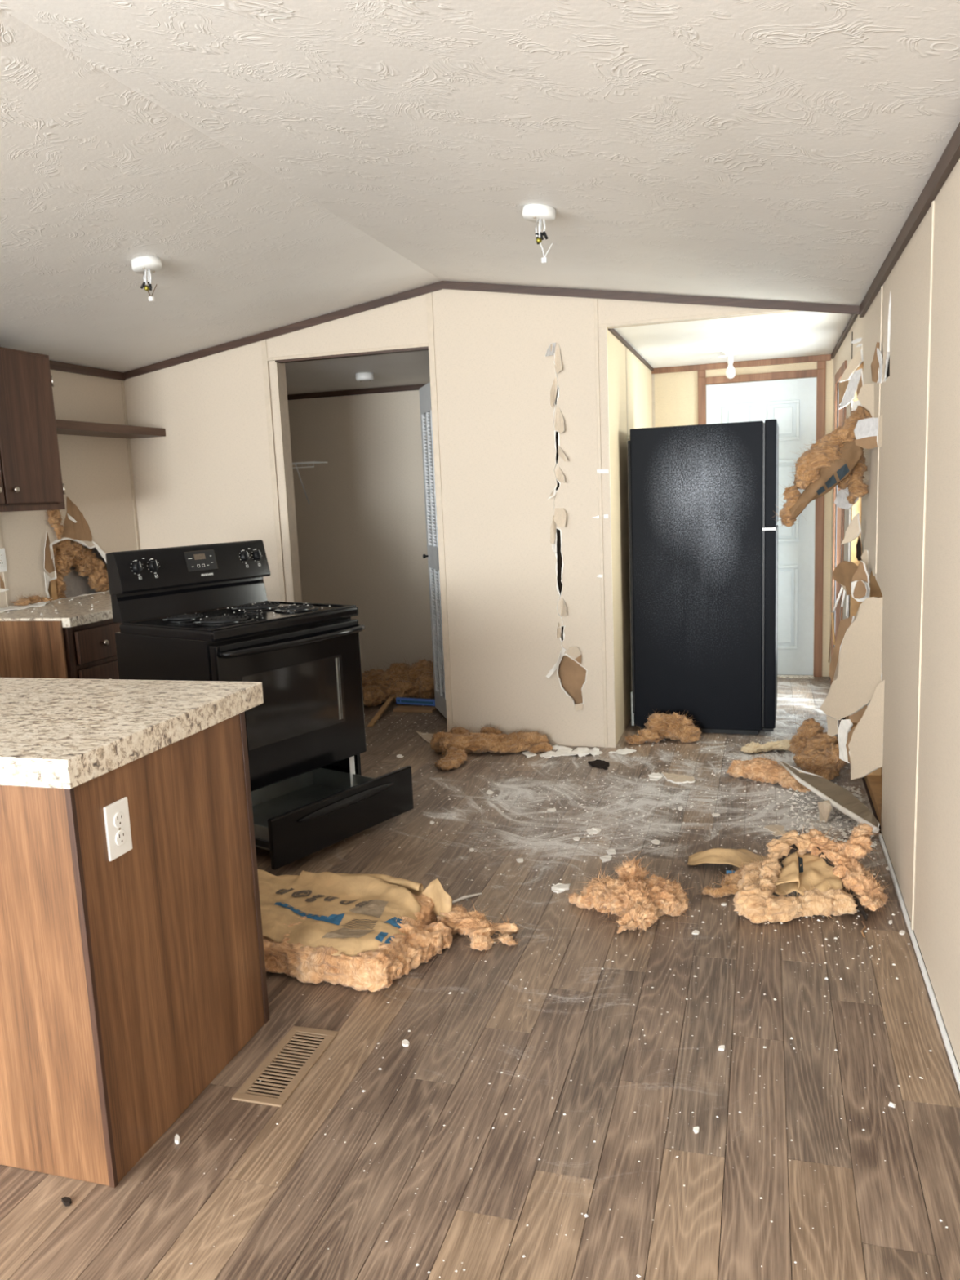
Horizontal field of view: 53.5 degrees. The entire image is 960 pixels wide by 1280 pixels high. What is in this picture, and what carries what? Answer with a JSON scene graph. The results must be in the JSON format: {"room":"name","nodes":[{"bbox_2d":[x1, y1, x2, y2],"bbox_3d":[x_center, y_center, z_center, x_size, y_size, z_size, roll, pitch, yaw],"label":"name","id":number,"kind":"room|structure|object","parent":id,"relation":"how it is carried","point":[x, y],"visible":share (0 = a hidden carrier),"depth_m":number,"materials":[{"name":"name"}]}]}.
{"room":"damaged kitchen","nodes":[
{"label":"damaged kitchen","id":0,"kind":"room"},
{"bbox_2d":[0,368,140,607],"bbox_3d":[-3.600,0.275,0.859,0.152,2.300,10.500,0,9,17],"label":"wall","id":1,"kind":"structure","parent":0,"point":[100,513],"depth_m":5.33,"materials":[{"name":"beige paint"}]},
{"bbox_2d":[0,548,7,572],"bbox_3d":[-2.386,-0.396,4.744,0.010,0.116,0.072,0,9,17],"label":"electrical outlet","id":2,"kind":"object","parent":1,"relation":"attached to","point":[2,556],"visible":1,"depth_m":4.76,"materials":[{"name":"white plastic"}]},
{"bbox_2d":[0,560,4,567],"bbox_3d":[-2.383,-0.377,4.746,0.003,0.033,0.033,0,9,17],"label":"receptacle","id":3,"kind":"object","parent":2,"relation":"attached to","point":[2,562],"depth_m":4.75,"materials":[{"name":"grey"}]},
{"bbox_2d":[0,346,65,511],"bbox_3d":[-2.435,-0.894,3.984,0.346,0.745,1.600,0,9,17],"label":"upper cabinet","id":4,"kind":"object","parent":1,"relation":"attached to","point":[31,477],"visible":1,"depth_m":4.50,"materials":[{"name":"brown wood"}]},
{"bbox_2d":[44,509,68,539],"bbox_3d":[-2.264,-0.636,5.094,0.125,0.225,0.159,0,9,17],"label":"tuft","id":5,"kind":"object","parent":1,"relation":"attached to","point":[53,516],"visible":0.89,"depth_m":5.08,"materials":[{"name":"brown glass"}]},
{"bbox_2d":[50,538,109,599],"bbox_3d":[-2.265,-0.425,5.330,0.214,0.509,0.619,0,9,17],"label":"insulation batt","id":6,"kind":"object","parent":1,"relation":"attached to","point":[67,553],"visible":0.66,"depth_m":5.32,"materials":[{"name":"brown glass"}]},
{"bbox_2d":[48,360,124,380],"bbox_3d":[-3.587,-0.723,0.678,0.012,0.044,10.484,0,9,17],"label":"trim","id":7,"kind":"structure","parent":1,"relation":"attached to","point":[58,366],"depth_m":5.31,"materials":[{"name":"brown wood"}]},
{"bbox_2d":[55,419,165,439],"bbox_3d":[-2.117,-1.149,5.209,0.254,0.045,0.974,0,9,17],"label":"shelf board","id":8,"kind":"object","parent":1,"relation":"attached to","point":[63,427],"visible":0.56,"depth_m":5.19,"materials":[{"name":"brown wood"}]},
{"bbox_2d":[287,390,432,673],"bbox_3d":[-0.471,-0.707,6.421,2.920,2.265,1.994,0,9,17],"label":"wall","id":9,"kind":"structure","parent":0,"point":[362,535],"depth_m":7.46,"materials":[{"name":"paint"}]},
{"bbox_2d":[292,461,327,504],"bbox_3d":[-1.439,-1.016,6.285,0.923,0.266,0.306,0,9,17],"label":"wire shelf","id":10,"kind":"object","parent":9,"relation":"attached to","point":[313,462],"visible":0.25,"depth_m":6.11,"materials":[{"name":"white metal"}]},
{"bbox_2d":[287,383,426,399],"bbox_3d":[-0.633,-1.898,7.210,1.950,0.039,0.014,0,9,17],"label":"trim","id":11,"kind":"structure","parent":9,"relation":"attached to","point":[406,388],"depth_m":7.30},
{"bbox_2d":[124,288,798,747],"bbox_3d":[-0.160,-0.663,5.243,4.190,2.515,0.162,0,9,17],"label":"wall","id":12,"kind":"structure","parent":0,"point":[519,382],"depth_m":5.17,"materials":[{"name":"beige paint"}]},
{"bbox_2d":[418,382,446,718],"bbox_3d":[-0.248,-0.531,5.863,0.145,2.030,0.516,-4,9,-11],"label":"bifold door","id":13,"kind":"structure","parent":12,"relation":"in","point":[424,391],"depth_m":5.94,"materials":[{"name":"white paint"}]},
{"bbox_2d":[124,280,859,379],"bbox_3d":[-0.166,-1.712,5.036,4.090,0.359,0.010,0,9,17],"label":"trim","id":14,"kind":"structure","parent":12,"relation":"attached to","point":[611,295],"depth_m":4.92,"materials":[{"name":"brown wood"}]},
{"bbox_2d":[0,674,959,1279],"bbox_3d":[-1.254,1.311,1.425,4.290,0.120,12.770,0,9,17],"label":"floor","id":15,"kind":"structure","parent":0,"point":[166,1215],"depth_m":2.24,"materials":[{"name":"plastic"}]},
{"bbox_2d":[61,1196,71,1206],"bbox_3d":[-0.844,1.147,1.948,0.026,0.008,0.013,6,12,42],"label":"lump","id":16,"kind":"object","parent":15,"relation":"on","point":[67,1201],"visible":1,"depth_m":1.94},
{"bbox_2d":[0,606,231,679],"bbox_3d":[-1.936,0.250,5.094,0.675,0.909,1.419,0,9,17],"label":"base cabinet","id":17,"kind":"object","parent":15,"relation":"on","point":[37,649],"visible":0.23,"depth_m":4.36,"materials":[{"name":"brown wood"}]},
{"bbox_2d":[0,591,112,627],"bbox_3d":[-1.951,-0.194,5.056,0.663,0.044,1.453,0,9,17],"label":"countertop","id":18,"kind":"structure","parent":17,"relation":"on","point":[72,613],"depth_m":4.54,"materials":[{"name":"stone"}]},
{"bbox_2d":[0,598,52,613],"bbox_3d":[-2.295,-0.173,4.802,0.106,0.027,0.440,0,9,17],"label":"drywall piece","id":19,"kind":"object","parent":18,"relation":"on","point":[40,603],"visible":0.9,"depth_m":4.76,"materials":[{"name":"white paint"}]},
{"bbox_2d":[11,592,53,606],"bbox_3d":[-2.296,-0.208,4.877,0.136,0.118,0.259,0,9,17],"label":"tuft","id":20,"kind":"object","parent":18,"relation":"on","point":[33,599],"visible":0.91,"depth_m":4.87,"materials":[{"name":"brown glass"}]},
{"bbox_2d":[4,592,105,616],"bbox_3d":[-2.013,-0.192,4.886,0.555,0.008,1.023,0,9,17],"label":"crumbs","id":21,"kind":"object","parent":18,"relation":"on","point":[103,593],"visible":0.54,"depth_m":4.70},
{"bbox_2d":[0,711,269,1187],"bbox_3d":[-1.800,0.659,2.562,2.328,0.866,0.656,0,9,17],"label":"base cabinet","id":22,"kind":"object","parent":15,"relation":"on","point":[130,982],"visible":0.85,"depth_m":2.04,"materials":[{"name":"brown wood"}]},
{"bbox_2d":[102,796,132,861],"bbox_3d":[-0.754,0.394,1.990,0.010,0.116,0.072,0,9,17],"label":"electrical outlet","id":23,"kind":"object","parent":22,"relation":"attached to","point":[117,820],"visible":1,"depth_m":1.98,"materials":[{"name":"white plastic"}]},
{"bbox_2d":[113,811,124,827],"bbox_3d":[-0.752,0.375,1.986,0.003,0.033,0.033,0,9,17],"label":"receptacle","id":24,"kind":"object","parent":23,"relation":"attached to","point":[118,816],"depth_m":1.98,"materials":[{"name":"white plastic"}]},
{"bbox_2d":[115,829,126,845],"bbox_3d":[-0.750,0.413,1.992,0.003,0.033,0.033,0,9,17],"label":"receptacle","id":25,"kind":"object","parent":23,"relation":"attached to","point":[120,834],"depth_m":1.99,"materials":[{"name":"white plastic"}]},
{"bbox_2d":[0,677,263,788],"bbox_3d":[-1.810,0.196,2.526,2.347,0.058,0.751,0,9,17],"label":"countertop","id":26,"kind":"structure","parent":22,"relation":"on","point":[58,733],"depth_m":2.20,"materials":[{"name":"stone"}]},
{"bbox_2d":[174,1133,180,1144],"bbox_3d":[-0.674,1.112,2.123,0.012,0.009,0.025,-4,9,-12],"label":"flake","id":27,"kind":"object","parent":15,"relation":"on","point":[177,1140],"visible":1,"depth_m":2.12,"materials":[{"name":"white"}]},
{"bbox_2d":[106,539,413,869],"bbox_3d":[-0.908,0.212,4.030,0.909,1.221,0.796,4,11,36],"label":"electric range","id":28,"kind":"object","parent":15,"relation":"on","point":[306,740],"visible":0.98,"depth_m":3.94,"materials":[{"name":"black metal"}]},
{"bbox_2d":[160,613,208,622],"bbox_3d":[-1.229,-0.092,3.961,0.194,0.015,0.194,0,9,17],"label":"burner","id":29,"kind":"object","parent":28,"relation":"on","point":[186,618],"depth_m":3.92,"materials":[{"name":"metal"}]},
{"bbox_2d":[183,549,217,571],"bbox_3d":[-1.225,-0.349,4.188,0.074,0.084,0.154,0,9,17],"label":"control panel","id":30,"kind":"object","parent":28,"relation":"on","point":[194,560],"depth_m":4.19,"materials":[{"name":"black plastic"}]},
{"bbox_2d":[192,614,253,626],"bbox_3d":[-1.030,-0.080,3.827,0.240,0.015,0.240,0,9,17],"label":"burner","id":31,"kind":"object","parent":28,"relation":"on","point":[224,620],"depth_m":3.78,"materials":[{"name":"metal"}]},
{"bbox_2d":[119,600,358,641],"bbox_3d":[-1.008,-0.089,4.049,0.612,0.048,0.784,4,11,36],"label":"cooktop","id":32,"kind":"object","parent":28,"relation":"in","point":[254,624],"depth_m":3.90,"materials":[{"name":"black metal"}]},
{"bbox_2d":[230,602,284,611],"bbox_3d":[-0.998,-0.150,4.270,0.240,0.015,0.240,0,9,17],"label":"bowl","id":33,"kind":"object","parent":28,"relation":"on","point":[247,606],"depth_m":4.22,"materials":[{"name":"metal"}]},
{"bbox_2d":[200,601,329,619],"bbox_3d":[-0.970,-0.129,4.089,0.451,0.014,0.539,5,11,38],"label":"crumbs","id":34,"kind":"object","parent":28,"relation":"on","point":[269,602],"visible":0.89,"depth_m":4.12,"materials":[{"name":"white"}]},
{"bbox_2d":[273,604,318,613],"bbox_3d":[-0.799,-0.138,4.135,0.194,0.015,0.194,0,9,17],"label":"burner","id":35,"kind":"object","parent":28,"relation":"on","point":[292,608],"depth_m":4.09,"materials":[{"name":"metal"}]},
{"bbox_2d":[231,1026,337,1107],"bbox_3d":[-0.482,1.063,2.392,0.132,0.006,0.316,0,9,17],"label":"floor vent","id":36,"kind":"object","parent":15,"relation":"in","point":[282,1071],"visible":1,"depth_m":2.38,"materials":[{"name":"beige metal"}]},
{"bbox_2d":[257,869,452,994],"bbox_3d":[-0.532,0.883,3.036,0.902,0.166,0.523,1,9,21],"label":"insulation batt","id":37,"kind":"object","parent":15,"relation":"on","point":[357,931],"visible":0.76,"depth_m":2.92,"materials":[{"name":"orange glass"}]},
{"bbox_2d":[367,696,394,726],"bbox_3d":[-0.637,0.460,6.157,0.031,0.064,0.582,-1,9,9],"label":"strip","id":38,"kind":"object","parent":15,"relation":"on","point":[380,713],"visible":1,"depth_m":6.12,"materials":[{"name":"brown wood"}]},
{"bbox_2d":[361,653,435,707],"bbox_3d":[-0.567,0.240,6.646,1.075,0.332,0.627,-4,9,-13],"label":"heap","id":39,"kind":"object","parent":15,"relation":"on","point":[416,680],"visible":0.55,"depth_m":6.51,"materials":[{"name":"brown glass"}]},
{"bbox_2d":[396,754,404,758],"bbox_3d":[-0.436,0.631,5.174,0.039,0.008,0.064,-6,10,-23],"label":"flake","id":40,"kind":"object","parent":15,"relation":"on","point":[399,756],"visible":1,"depth_m":5.17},
{"bbox_2d":[401,1039,408,1047],"bbox_3d":[-0.193,1.040,2.459,0.017,0.006,0.025,-7,10,-27],"label":"flake","id":41,"kind":"object","parent":15,"relation":"on","point":[405,1042],"visible":1,"depth_m":2.46,"materials":[{"name":"white paint"}]},
{"bbox_2d":[392,706,436,712],"bbox_3d":[-0.425,0.455,6.256,0.270,0.017,0.110,0,9,17],"label":"board","id":42,"kind":"object","parent":15,"relation":"on","point":[399,708],"visible":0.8,"depth_m":6.23,"materials":[{"name":"brown wood"}]},
{"bbox_2d":[395,697,435,706],"bbox_3d":[-0.414,0.411,6.344,0.320,0.042,0.025,2,10,24],"label":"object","id":43,"kind":"object","parent":15,"relation":"on","point":[402,700],"visible":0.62,"depth_m":6.34,"materials":[{"name":"blue plastic"}]},
{"bbox_2d":[415,730,435,742],"bbox_3d":[-0.286,0.551,5.467,0.101,0.060,0.410,-10,12,-40],"label":"drywall fragment","id":44,"kind":"object","parent":15,"relation":"on","point":[424,735],"visible":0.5,"depth_m":5.51,"materials":[{"name":"beige paper"}]},
{"bbox_2d":[452,893,481,903],"bbox_3d":[-0.048,0.898,3.324,0.119,0.010,0.019,-8,10,-32],"label":"plaster sliver","id":45,"kind":"object","parent":15,"relation":"on","point":[464,897],"visible":0.97,"depth_m":3.32,"materials":[{"name":"white paint"}]},
{"bbox_2d":[432,899,526,951],"bbox_3d":[-0.025,0.893,3.016,0.322,0.110,0.228,1,9,19],"label":"tuft","id":46,"kind":"object","parent":15,"relation":"on","point":[477,927],"visible":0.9,"depth_m":3.02,"materials":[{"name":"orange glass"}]},
{"bbox_2d":[485,790,493,794],"bbox_3d":[0.047,0.717,4.488,0.035,0.003,0.061,0,9,17],"label":"flake","id":47,"kind":"object","parent":15,"relation":"on","point":[488,792],"visible":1,"depth_m":4.48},
{"bbox_2d":[426,720,555,770],"bbox_3d":[0.026,0.528,5.170,0.745,0.166,0.535,-6,9,-21],"label":"insulation","id":48,"kind":"object","parent":15,"relation":"on","point":[455,744],"visible":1,"depth_m":5.12,"materials":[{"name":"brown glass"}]},
{"bbox_2d":[515,857,523,862],"bbox_3d":[0.154,0.843,3.645,0.027,0.003,0.036,-4,9,-8],"label":"flake","id":49,"kind":"object","parent":15,"relation":"on","point":[520,860],"visible":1,"depth_m":3.65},
{"bbox_2d":[521,751,536,758],"bbox_3d":[0.268,0.611,5.101,0.066,0.012,0.121,-5,9,-15],"label":"flake","id":50,"kind":"object","parent":15,"relation":"on","point":[526,753],"visible":0.98,"depth_m":5.09,"materials":[{"name":"white paint"}]},
{"bbox_2d":[546,808,555,811],"bbox_3d":[0.316,0.749,4.205,0.040,0.003,0.039,0,9,17],"label":"flake","id":51,"kind":"object","parent":15,"relation":"on","point":[549,809],"visible":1,"depth_m":4.20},
{"bbox_2d":[551,883,570,893],"bbox_3d":[0.284,0.879,3.378,0.064,0.013,0.077,0,9,17],"label":"flake","id":52,"kind":"object","parent":15,"relation":"on","point":[559,887],"visible":1,"depth_m":3.37,"materials":[{"name":"white paint"}]},
{"bbox_2d":[190,690,947,1277],"bbox_3d":[-0.072,0.747,4.305,3.450,0.010,5.673,0,9,17],"label":"crumbs","id":53,"kind":"object","parent":15,"relation":"on","point":[891,1104],"visible":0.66,"depth_m":3.87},
{"bbox_2d":[539,744,602,759],"bbox_3d":[0.493,0.602,5.094,0.320,0.024,0.264,0,9,17],"label":"plaster spill","id":54,"kind":"object","parent":15,"relation":"on","point":[562,750],"visible":0.98,"depth_m":5.09,"materials":[{"name":"white paint"}]},
{"bbox_2d":[573,836,579,840],"bbox_3d":[0.389,0.802,3.847,0.030,0.003,0.037,0,9,17],"label":"flake","id":55,"kind":"object","parent":15,"relation":"on","point":[575,838],"visible":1,"depth_m":3.84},
{"bbox_2d":[586,827,601,835],"bbox_3d":[0.470,0.786,3.920,0.060,0.013,0.060,-3,9,-4],"label":"flake","id":56,"kind":"object","parent":15,"relation":"on","point":[593,830],"visible":1,"depth_m":3.92,"materials":[{"name":"white paint"}]},
{"bbox_2d":[587,759,608,769],"bbox_3d":[0.615,0.634,4.842,0.092,0.018,0.153,-6,9,-21],"label":"scrap","id":57,"kind":"object","parent":15,"relation":"on","point":[600,764],"visible":1,"depth_m":4.84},
{"bbox_2d":[600,854,612,862],"bbox_3d":[0.479,0.831,3.628,0.059,0.013,0.045,-7,10,-25],"label":"flake","id":58,"kind":"object","parent":15,"relation":"on","point":[605,858],"visible":1,"depth_m":3.62,"materials":[{"name":"white paint"}]},
{"bbox_2d":[605,848,615,855],"bbox_3d":[0.508,0.820,3.688,0.038,0.011,0.046,-4,9,-8],"label":"flake","id":59,"kind":"object","parent":15,"relation":"on","point":[610,851],"visible":1,"depth_m":3.68,"materials":[{"name":"white paint"}]},
{"bbox_2d":[608,748,636,754],"bbox_3d":[0.760,0.595,5.070,0.129,0.012,0.088,-9,11,-38],"label":"flake","id":60,"kind":"object","parent":15,"relation":"on","point":[625,751],"visible":1,"depth_m":5.07,"materials":[{"name":"white paint"}]},
{"bbox_2d":[565,850,694,937],"bbox_3d":[0.506,0.817,3.176,0.381,0.167,0.401,-9,11,-34],"label":"tuft","id":61,"kind":"object","parent":15,"relation":"on","point":[639,900],"visible":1,"depth_m":3.12,"materials":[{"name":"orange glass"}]},
{"bbox_2d":[648,772,662,780],"bbox_3d":[0.850,0.661,4.623,0.072,0.013,0.125,0,9,17],"label":"flake","id":62,"kind":"object","parent":15,"relation":"on","point":[653,776],"visible":1,"depth_m":4.61,"materials":[{"name":"white paint"}]},
{"bbox_2d":[651,839,660,844],"bbox_3d":[0.695,0.799,3.777,0.035,0.003,0.047,0,9,17],"label":"flake","id":63,"kind":"object","parent":15,"relation":"on","point":[655,841],"visible":1,"depth_m":3.77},
{"bbox_2d":[624,709,701,743],"bbox_3d":[1.016,0.460,5.276,0.466,0.183,0.277,-1,9,11],"label":"tuft","id":64,"kind":"object","parent":15,"relation":"on","point":[659,726],"visible":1,"depth_m":5.21,"materials":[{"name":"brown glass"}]},
{"bbox_2d":[661,772,694,783],"bbox_3d":[0.947,0.662,4.571,0.168,0.016,0.148,0,9,17],"label":"scrap","id":65,"kind":"object","parent":15,"relation":"on","point":[674,778],"visible":1,"depth_m":4.55,"materials":[{"name":"beige paper"}]},
{"bbox_2d":[691,929,699,934],"bbox_3d":[0.680,0.920,3.001,0.020,0.003,0.026,3,10,30],"label":"flake","id":66,"kind":"object","parent":15,"relation":"on","point":[695,931],"visible":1,"depth_m":3.00,"materials":[{"name":"white paint"}]},
{"bbox_2d":[693,1126,699,1133],"bbox_3d":[0.473,1.070,2.082,0.013,0.006,0.015,-3,9,-4],"label":"flake","id":67,"kind":"object","parent":15,"relation":"on","point":[695,1129],"visible":1,"depth_m":2.08,"materials":[{"name":"white paint"}]},
{"bbox_2d":[627,419,778,734],"bbox_3d":[1.320,-0.372,5.580,0.800,1.710,0.720,0,9,18],"label":"refrigerator","id":68,"kind":"object","parent":15,"relation":"on","point":[703,499],"visible":1,"depth_m":5.23,"materials":[{"name":"black metal"}]},
{"bbox_2d":[711,813,719,816],"bbox_3d":[1.003,0.743,4.054,0.034,0.003,0.030,-5,9,-16],"label":"flake","id":69,"kind":"object","parent":15,"relation":"on","point":[713,814],"visible":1,"depth_m":4.05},
{"bbox_2d":[718,1044,724,1051],"bbox_3d":[0.604,1.018,2.380,0.015,0.006,0.018,0,9,17],"label":"flake","id":70,"kind":"object","parent":15,"relation":"on","point":[722,1047],"visible":1,"depth_m":2.38,"materials":[{"name":"white paint"}]},
{"bbox_2d":[740,737,792,752],"bbox_3d":[1.530,0.542,4.976,0.359,0.068,0.143,-2,9,0],"label":"tuft","id":71,"kind":"object","parent":15,"relation":"on","point":[752,747],"visible":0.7,"depth_m":4.95,"materials":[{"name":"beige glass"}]},
{"bbox_2d":[725,754,812,794],"bbox_3d":[1.372,0.589,4.453,0.236,0.150,0.483,-11,12,-43],"label":"tuft","id":72,"kind":"object","parent":15,"relation":"on","point":[766,770],"visible":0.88,"depth_m":4.44,"materials":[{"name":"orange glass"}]},
{"bbox_2d":[763,825,784,832],"bbox_3d":[1.200,0.763,3.863,0.085,0.009,0.064,-6,9,-19],"label":"scrap","id":73,"kind":"object","parent":15,"relation":"on","point":[771,828],"visible":0.98,"depth_m":3.86,"materials":[{"name":"beige paper"}]},
{"bbox_2d":[771,830,786,836],"bbox_3d":[1.197,0.774,3.800,0.072,0.009,0.057,-10,12,-40],"label":"scrap","id":74,"kind":"object","parent":15,"relation":"on","point":[780,832],"visible":0.72,"depth_m":3.81,"materials":[{"name":"beige paper"}]},
{"bbox_2d":[687,822,894,924],"bbox_3d":[1.032,0.751,3.238,0.671,0.240,0.538,0,9,17],"label":"insulation","id":75,"kind":"object","parent":15,"relation":"on","point":[829,879],"visible":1,"depth_m":3.16,"materials":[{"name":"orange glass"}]},
{"bbox_2d":[787,716,847,781],"bbox_3d":[1.613,0.514,4.574,0.314,0.241,0.439,-5,9,-16],"label":"heap","id":76,"kind":"object","parent":15,"relation":"on","point":[815,752],"visible":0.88,"depth_m":4.50,"materials":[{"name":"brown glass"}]},
{"bbox_2d":[778,760,879,833],"bbox_3d":[1.464,0.668,4.052,0.165,0.117,0.830,-3,9,-1],"label":"drywall piece","id":77,"kind":"object","parent":15,"relation":"on","point":[834,795],"visible":0.99,"depth_m":3.93,"materials":[{"name":"grey paper"}]},
{"bbox_2d":[788,785,876,847],"bbox_3d":[1.468,0.722,4.013,0.321,0.014,0.756,0,9,17],"label":"rubble","id":78,"kind":"object","parent":15,"relation":"on","point":[861,800],"visible":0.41,"depth_m":3.96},
{"bbox_2d":[861,920,866,937],"bbox_3d":[1.197,0.901,2.973,0.016,0.006,0.106,1,10,23],"label":"strand","id":79,"kind":"object","parent":15,"relation":"on","point":[864,924],"visible":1,"depth_m":2.97,"materials":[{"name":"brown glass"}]},
{"bbox_2d":[899,929,905,934],"bbox_3d":[1.303,0.903,2.942,0.015,0.003,0.027,4,11,35],"label":"flake","id":80,"kind":"object","parent":15,"relation":"on","point":[901,932],"visible":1,"depth_m":2.94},
{"bbox_2d":[0,0,959,372],"bbox_3d":[-1.658,-0.986,0.045,4.290,0.536,10.660,0,9,17],"label":"ceiling","id":81,"kind":"structure","parent":0,"point":[282,162],"depth_m":2.73,"materials":[{"name":"white paint"}]},
{"bbox_2d":[130,255,162,301],"bbox_3d":[-1.348,-1.462,3.868,0.120,0.168,0.118,0,9,17],"label":"ceiling light base","id":82,"kind":"object","parent":81,"relation":"attached to","point":[144,264],"visible":1,"depth_m":3.84,"materials":[{"name":"white plastic"}]},
{"bbox_2d":[521,204,555,263],"bbox_3d":[0.210,-1.422,3.345,0.120,0.193,0.118,0,9,17],"label":"ceiling light base","id":83,"kind":"object","parent":81,"relation":"attached to","point":[540,214],"visible":1,"depth_m":3.31,"materials":[{"name":"white plastic"}]},
{"bbox_2d":[284,311,852,395],"bbox_3d":[0.155,-1.832,6.111,4.290,0.100,2.109,0,9,17],"label":"ceiling","id":84,"kind":"structure","parent":0,"point":[800,333],"depth_m":5.80,"materials":[{"name":"white paint"}]},
{"bbox_2d":[355,372,373,382],"bbox_3d":[-0.771,-1.758,6.384,0.122,0.051,0.122,0,9,17],"label":"ceiling light base","id":85,"kind":"object","parent":84,"relation":"attached to","point":[362,376],"visible":1,"depth_m":6.33,"materials":[{"name":"white plastic"}]},
{"bbox_2d":[718,350,739,378],"bbox_3d":[1.600,-1.757,6.098,0.118,0.166,0.118,-7,10,-28],"label":"ceiling lamp","id":86,"kind":"object","parent":84,"relation":"attached to","point":[730,371],"visible":1,"depth_m":6.08,"materials":[{"name":"white plastic"}]},
{"bbox_2d":[606,327,652,746],"bbox_3d":[0.962,-0.704,6.011,0.060,2.265,2.120,0,9,17],"label":"wall","id":87,"kind":"structure","parent":0,"point":[629,380],"depth_m":5.40,"materials":[{"name":"paint"}]},
{"bbox_2d":[608,328,653,371],"bbox_3d":[0.941,-1.759,5.820,0.012,0.021,1.978,0,9,17],"label":"trim","id":88,"kind":"structure","parent":87,"relation":"attached to","point":[612,331],"depth_m":5.61,"materials":[{"name":"brown wood"}]},
{"bbox_2d":[651,358,833,676],"bbox_3d":[1.857,-0.865,6.797,1.215,2.265,0.076,0,9,17],"label":"wall","id":89,"kind":"structure","parent":0,"point":[674,394],"depth_m":6.72,"materials":[{"name":"paint"}]},
{"bbox_2d":[651,354,831,373],"bbox_3d":[1.785,-1.907,6.600,1.213,0.039,0.015,0,9,17],"label":"trim","id":90,"kind":"structure","parent":89,"relation":"attached to","point":[828,357],"depth_m":6.58,"materials":[{"name":"brown wood"}]},
{"bbox_2d":[697,360,826,678],"bbox_3d":[1.970,-0.810,6.703,0.845,2.175,0.113,0,9,17],"label":"door","id":91,"kind":"structure","parent":89,"relation":"in","point":[797,406],"depth_m":6.65,"materials":[{"name":"white paint"}]},
{"bbox_2d":[819,158,959,1069],"bbox_3d":[0.618,0.115,0.717,0.304,2.300,12.670,0,9,17],"label":"wall","id":92,"kind":"structure","parent":0,"point":[895,662],"depth_m":2.96,"materials":[{"name":"beige paint"}]},
{"bbox_2d":[772,400,871,527],"bbox_3d":[1.504,-0.762,4.161,0.497,0.575,0.257,-3,9,-5],"label":"insulation","id":93,"kind":"object","parent":92,"relation":"attached to","point":[833,460],"visible":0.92,"depth_m":4.08,"materials":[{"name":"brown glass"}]},
{"bbox_2d":[830,360,846,686],"bbox_3d":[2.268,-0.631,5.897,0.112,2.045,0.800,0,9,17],"label":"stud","id":94,"kind":"structure","parent":92,"relation":"in","point":[842,412],"depth_m":6.21,"materials":[{"name":"brown wood"}]},
{"bbox_2d":[831,314,858,359],"bbox_3d":[2.093,-1.752,5.482,0.016,0.029,1.988,0,9,17],"label":"trim","id":95,"kind":"structure","parent":92,"relation":"attached to","point":[853,317],"depth_m":5.40,"materials":[{"name":"brown wood"}]},
{"bbox_2d":[859,122,959,317],"bbox_3d":[0.307,-0.706,-0.484,0.018,0.051,10.484,0,9,17],"label":"trim","id":96,"kind":"structure","parent":92,"relation":"attached to","point":[950,156],"depth_m":2.78,"materials":[{"name":"brown wood"}]},
{"bbox_2d":[879,833,959,1091],"bbox_3d":[0.241,1.506,-0.696,0.010,0.018,9.340,0,9,17],"label":"baseboard","id":97,"kind":"structure","parent":92,"relation":"attached to","point":[948,1048],"depth_m":2.66,"materials":[{"name":"white paint"}]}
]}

